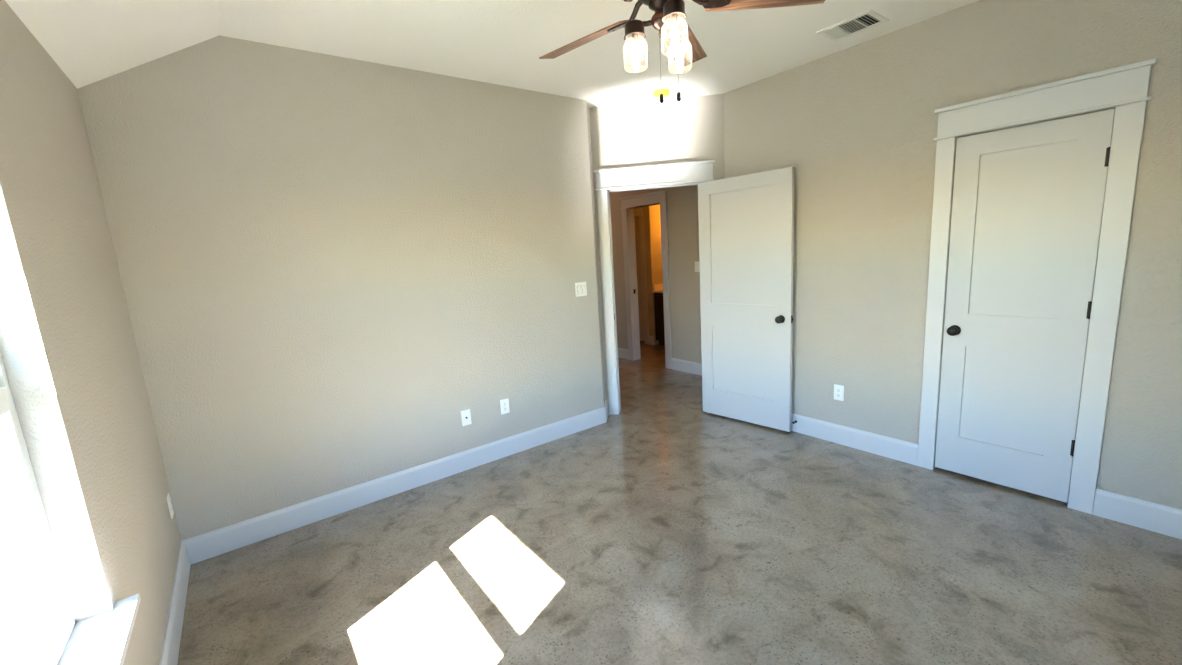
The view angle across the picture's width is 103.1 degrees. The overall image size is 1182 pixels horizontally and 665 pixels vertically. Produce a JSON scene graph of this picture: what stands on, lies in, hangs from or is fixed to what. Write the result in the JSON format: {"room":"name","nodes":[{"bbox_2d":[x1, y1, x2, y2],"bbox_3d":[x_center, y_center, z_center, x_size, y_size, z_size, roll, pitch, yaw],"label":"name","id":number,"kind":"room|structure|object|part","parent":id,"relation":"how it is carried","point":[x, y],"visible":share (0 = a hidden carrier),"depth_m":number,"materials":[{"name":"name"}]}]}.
{"room":"empty bedroom","nodes":[
{"label":"empty bedroom","id":0,"kind":"room"},
{"bbox_2d":[0,0,180,664],"bbox_3d":[-1.116,0.125,0.604,0.250,2.750,4.370,-11,12,-36],"label":"wall","id":1,"kind":"structure","parent":0,"point":[69,352],"depth_m":1.48,"materials":[{"name":"paint"}]},
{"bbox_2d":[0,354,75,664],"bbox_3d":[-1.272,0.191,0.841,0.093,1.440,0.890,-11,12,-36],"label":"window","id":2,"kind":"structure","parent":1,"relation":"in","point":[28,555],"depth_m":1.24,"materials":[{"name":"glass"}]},
{"bbox_2d":[58,593,140,664],"bbox_3d":[-1.143,0.871,1.023,0.128,0.025,0.977,-11,12,-36],"label":"window sill","id":3,"kind":"structure","parent":1,"relation":"attached to","point":[103,638],"depth_m":1.27,"materials":[{"name":"white paint"}]},
{"bbox_2d":[166,493,173,518],"bbox_3d":[-2.139,0.881,2.387,0.009,0.117,0.072,-11,12,-36],"label":"wall outlet","id":4,"kind":"object","parent":1,"relation":"attached to","point":[168,498],"visible":1,"depth_m":2.37,"materials":[{"name":"white plastic"}]},
{"bbox_2d":[159,541,190,664],"bbox_3d":[-0.939,1.386,0.916,0.016,0.143,4.100,-11,12,-36],"label":"baseboard","id":5,"kind":"structure","parent":1,"relation":"attached to","point":[172,637],"depth_m":2.05,"materials":[{"name":"white paint"}]},
{"bbox_2d":[5,0,218,88],"bbox_3d":[-0.958,-1.166,0.540,0.816,0.488,4.430,-11,12,-36],"label":"ceiling","id":6,"kind":"structure","parent":0,"point":[91,41],"depth_m":1.93,"materials":[{"name":"white paint"}]},
{"bbox_2d":[77,35,605,540],"bbox_3d":[-1.127,-0.336,3.307,3.069,2.740,0.236,-11,12,-36],"label":"wall","id":7,"kind":"structure","parent":0,"point":[324,261],"depth_m":2.83,"materials":[{"name":"paint"}]},
{"bbox_2d":[182,399,608,563],"bbox_3d":[-1.012,0.945,3.491,3.081,0.143,0.167,-11,12,-36],"label":"baseboard","id":8,"kind":"structure","parent":7,"relation":"attached to","point":[216,542],"depth_m":3.07,"materials":[{"name":"white paint"}]},
{"bbox_2d":[461,409,471,425],"bbox_3d":[-0.911,0.623,3.434,0.072,0.117,0.016,-11,12,-36],"label":"cable plate","id":9,"kind":"object","parent":7,"relation":"attached to","point":[465,414],"visible":1,"depth_m":3.43,"materials":[{"name":"white plastic"}]},
{"bbox_2d":[500,398,509,414],"bbox_3d":[-0.664,0.569,3.622,0.072,0.117,0.009,-11,12,-36],"label":"wall outlet","id":10,"kind":"object","parent":7,"relation":"attached to","point":[504,403],"visible":1,"depth_m":3.62,"materials":[{"name":"white plastic"}]},
{"bbox_2d":[575,282,586,296],"bbox_3d":[-0.082,-0.365,3.951,0.116,0.117,0.013,-11,12,-36],"label":"light switch","id":11,"kind":"object","parent":7,"relation":"attached to","point":[580,287],"visible":1,"depth_m":3.95,"materials":[{"name":"white plastic"}]},
{"bbox_2d":[218,0,978,107],"bbox_3d":[0.621,-2.019,3.914,5.934,0.150,8.000,-11,12,-36],"label":"ceiling","id":12,"kind":"structure","parent":0,"point":[499,42],"depth_m":2.66,"materials":[{"name":"white paint"}]},
{"bbox_2d":[653,87,669,97],"bbox_3d":[0.552,-1.876,3.683,0.136,0.045,0.136,-11,12,-36],"label":"smoke detector","id":13,"kind":"object","parent":12,"relation":"attached to","point":[665,91],"visible":0.73,"depth_m":3.64,"materials":[{"name":"yellow plastic"}]},
{"bbox_2d":[539,0,824,102],"bbox_3d":[0.242,-1.237,1.845,1.263,0.639,1.266,-11,12,-36],"label":"ceiling fan","id":14,"kind":"object","parent":12,"relation":"hanging from","point":[669,17],"visible":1,"depth_m":1.85,"materials":[{"name":"brown wood"}]},
{"bbox_3d":[-0.038,-1.299,2.096,0.502,0.006,0.141,5,31,41],"label":"blade","id":15,"kind":"part","parent":14,"relation":"part of","materials":[{"name":"brown wood"}]},
{"bbox_2d":[631,33,637,43],"bbox_3d":[0.175,-1.175,1.875,0.026,0.029,0.026,-11,12,-36],"label":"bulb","id":16,"kind":"object","parent":14,"relation":"attached to","point":[634,36],"depth_m":1.87,"materials":[{"name":"white glass"}]},
{"bbox_3d":[0.178,-1.131,1.883,0.030,0.061,0.030,-11,12,-36],"label":"bulb","id":17,"kind":"part","parent":14,"relation":"part of","materials":[{"name":"beige glass"}]},
{"bbox_3d":[0.216,-1.222,1.854,0.072,0.023,0.019,-1,10,17],"label":"lamp arm","id":18,"kind":"part","parent":14,"relation":"part of","materials":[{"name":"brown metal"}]},
{"bbox_2d":[671,13,677,24],"bbox_3d":[0.308,-1.159,1.737,0.026,0.029,0.026,-11,12,-36],"label":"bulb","id":19,"kind":"object","parent":14,"relation":"attached to","point":[674,16],"depth_m":1.73,"materials":[{"name":"white glass"}]},
{"bbox_3d":[0.311,-1.115,1.745,0.030,0.061,0.030,-11,12,-36],"label":"bulb","id":20,"kind":"part","parent":14,"relation":"part of","materials":[{"name":"beige glass"}]},
{"bbox_2d":[676,35,682,44],"bbox_3d":[0.362,-1.194,1.919,0.026,0.029,0.026,-11,12,-36],"label":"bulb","id":21,"kind":"object","parent":14,"relation":"attached to","point":[680,40],"depth_m":1.91,"materials":[{"name":"white glass"}]},
{"bbox_3d":[0.364,-1.150,1.926,0.030,0.061,0.030,-11,12,-36],"label":"bulb","id":22,"kind":"part","parent":14,"relation":"part of","materials":[{"name":"beige glass"}]},
{"bbox_3d":[0.434,-1.347,2.202,0.141,0.006,0.502,-19,2,25],"label":"blade","id":23,"kind":"part","parent":14,"relation":"part of","materials":[{"name":"brown wood"}]},
{"bbox_3d":[0.688,-1.292,1.790,0.502,0.006,0.141,-3,-8,6],"label":"blade","id":24,"kind":"part","parent":14,"relation":"part of","materials":[{"name":"brown wood"}]},
{"bbox_2d":[816,9,888,40],"bbox_3d":[1.532,-1.794,2.755,0.244,0.010,0.304,-11,12,-36],"label":"ceiling vent","id":25,"kind":"object","parent":12,"relation":"in","point":[868,19],"visible":1,"depth_m":2.74,"materials":[{"name":"white metal"}]},
{"bbox_2d":[634,205,658,344],"bbox_3d":[0.541,-1.236,7.920,0.200,2.740,1.540,-11,12,-36],"label":"wall","id":26,"kind":"structure","parent":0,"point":[649,211],"depth_m":7.30,"materials":[{"name":"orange paint"}]},
{"bbox_2d":[610,185,701,362],"bbox_3d":[0.770,-0.931,6.068,0.120,2.740,4.800,-11,12,-36],"label":"wall","id":27,"kind":"structure","parent":0,"point":[682,201],"depth_m":5.64,"materials":[{"name":"paint"}]},
{"bbox_2d":[619,190,671,368],"bbox_3d":[0.754,-0.665,6.126,0.158,2.200,0.836,-11,12,-36],"label":"door frame","id":28,"kind":"structure","parent":27,"relation":"attached to","point":[642,200],"depth_m":6.22,"materials":[{"name":"white paint"}]},
{"bbox_3d":[0.503,-0.624,6.388,0.018,2.060,0.098,-11,12,-36],"label":"casing leg","id":29,"kind":"part","parent":28,"relation":"part of","materials":[{"name":"white paint"}]},
{"bbox_3d":[0.934,-0.554,5.829,0.018,2.060,0.098,-11,12,-36],"label":"casing leg","id":30,"kind":"part","parent":28,"relation":"part of","materials":[{"name":"white paint"}]},
{"bbox_2d":[618,348,701,375],"bbox_3d":[0.796,0.356,6.248,0.016,0.143,4.500,-11,12,-36],"label":"baseboard","id":31,"kind":"structure","parent":27,"relation":"attached to","point":[676,364],"depth_m":5.80,"materials":[{"name":"white paint"}]},
{"bbox_2d":[589,94,724,409],"bbox_3d":[0.654,-0.604,4.218,1.167,2.740,0.120,-2,10,8],"label":"wall","id":32,"kind":"structure","parent":0,"point":[690,129],"depth_m":3.98,"materials":[{"name":"paint"}]},
{"bbox_2d":[594,160,714,413],"bbox_3d":[0.607,-0.344,4.252,1.019,2.222,0.158,-2,10,8],"label":"door frame","id":33,"kind":"structure","parent":32,"relation":"attached to","point":[685,173],"depth_m":4.11,"materials":[{"name":"white paint"}]},
{"bbox_3d":[0.159,-0.236,4.280,0.092,2.055,0.018,-2,10,8],"label":"casing leg","id":34,"kind":"part","parent":33,"relation":"part of","materials":[{"name":"white paint"}]},
{"bbox_2d":[698,167,793,431],"bbox_3d":[1.257,-0.239,3.873,0.157,2.025,0.828,-12,13,-42],"label":"door","id":35,"kind":"structure","parent":32,"relation":"in","point":[746,222],"depth_m":3.83,"materials":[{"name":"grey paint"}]},
{"bbox_3d":[1.454,-0.099,3.619,0.061,0.062,0.062,-12,13,-42],"label":"knob","id":36,"kind":"part","parent":35,"relation":"part of","materials":[{"name":"black metal"}]},
{"bbox_2d":[655,204,662,283],"bbox_3d":[1.173,-1.204,7.505,0.460,2.740,0.070,-11,12,-36],"label":"wall","id":37,"kind":"structure","parent":0,"point":[657,207],"depth_m":7.35,"materials":[{"name":"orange paint"}]},
{"bbox_2d":[634,217,643,340],"bbox_3d":[0.678,-0.867,7.793,0.035,2.000,0.670,-11,12,-36],"label":"door","id":38,"kind":"structure","parent":37,"relation":"in","point":[637,227],"depth_m":7.63,"materials":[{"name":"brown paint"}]},
{"bbox_2d":[634,208,648,343],"bbox_3d":[0.646,-0.911,7.763,0.158,2.140,0.890,-11,12,-36],"label":"door frame","id":39,"kind":"structure","parent":37,"relation":"attached to","point":[639,212],"depth_m":7.40,"materials":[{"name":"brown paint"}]},
{"bbox_3d":[0.844,-0.811,7.439,0.018,2.030,0.090,-11,12,-36],"label":"casing leg","id":40,"kind":"part","parent":39,"relation":"part of","materials":[{"name":"white paint"}]},
{"bbox_2d":[648,336,654,344],"bbox_3d":[0.966,0.127,7.517,0.016,0.143,0.120,-11,12,-36],"label":"baseboard","id":41,"kind":"structure","parent":37,"relation":"attached to","point":[650,338],"depth_m":7.51,"materials":[{"name":"white paint"}]},
{"bbox_2d":[177,341,1181,664],"bbox_3d":[0.469,0.856,4.250,6.850,0.120,8.050,-11,12,-36],"label":"floor","id":42,"kind":"structure","parent":0,"point":[667,530],"depth_m":2.26,"materials":[{"name":"concrete"}]},
{"bbox_2d":[652,284,664,344],"bbox_3d":[1.462,-0.269,7.222,0.560,0.960,0.870,-11,12,-36],"label":"bathroom vanity","id":43,"kind":"object","parent":42,"relation":"on","point":[658,288],"visible":0.2,"depth_m":7.32,"materials":[{"name":"brown wood"}]},
{"bbox_2d":[652,284,662,292],"bbox_3d":[1.436,-0.682,7.151,0.560,0.120,0.870,-11,12,-36],"label":"countertop","id":44,"kind":"structure","parent":43,"relation":"on","point":[658,288],"depth_m":7.35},
{"bbox_3d":[1.131,-0.227,7.220,0.004,0.680,0.380,-11,12,-36],"label":"door panel","id":45,"kind":"part","parent":43,"relation":"part of","materials":[{"name":"brown wood"}]},
{"bbox_3d":[1.140,-0.229,7.226,0.018,0.680,0.380,-11,12,-36],"label":"cabinet door","id":46,"kind":"part","parent":43,"relation":"part of","materials":[{"name":"brown wood"}]},
{"bbox_2d":[724,0,1181,509],"bbox_3d":[2.350,-0.452,2.721,0.200,2.740,3.611,-11,12,-36],"label":"wall","id":47,"kind":"structure","parent":0,"point":[857,125],"depth_m":2.89,"materials":[{"name":"paint"}]},
{"bbox_2d":[834,384,843,400],"bbox_3d":[1.831,0.445,3.469,0.009,0.117,0.072,-11,12,-36],"label":"wall outlet","id":48,"kind":"object","parent":47,"relation":"attached to","point":[838,389],"visible":1,"depth_m":3.46,"materials":[{"name":"white plastic"}]},
{"bbox_2d":[791,413,1181,538],"bbox_3d":[2.299,0.834,2.937,0.016,0.143,3.461,-11,12,-36],"label":"baseboard","id":49,"kind":"structure","parent":47,"relation":"attached to","point":[1162,519],"depth_m":2.47,"materials":[{"name":"white paint"}]},
{"bbox_2d":[935,109,1114,502],"bbox_3d":[2.348,-0.092,2.625,0.096,2.025,0.620,-11,12,-36],"label":"door","id":50,"kind":"structure","parent":47,"relation":"in","point":[1028,201],"depth_m":2.60,"materials":[{"name":"white paint"}]},
{"bbox_3d":[2.187,-0.011,2.832,0.061,0.062,0.062,-11,12,-36],"label":"knob","id":51,"kind":"part","parent":50,"relation":"part of","materials":[{"name":"black metal"}]},
{"bbox_2d":[917,58,1156,513],"bbox_3d":[2.338,-0.168,2.608,0.038,2.222,0.832,-11,12,-36],"label":"door frame","id":52,"kind":"structure","parent":47,"relation":"attached to","point":[1125,88],"depth_m":2.40,"materials":[{"name":"white paint"}]},
{"bbox_3d":[2.134,-0.121,2.910,0.018,2.052,0.088,-11,12,-36],"label":"casing leg","id":53,"kind":"part","parent":52,"relation":"part of","materials":[{"name":"white paint"}]},
{"bbox_3d":[2.566,-0.052,2.350,0.018,2.052,0.094,-11,12,-36],"label":"casing leg","id":54,"kind":"part","parent":52,"relation":"part of","materials":[{"name":"white paint"}]}
]}

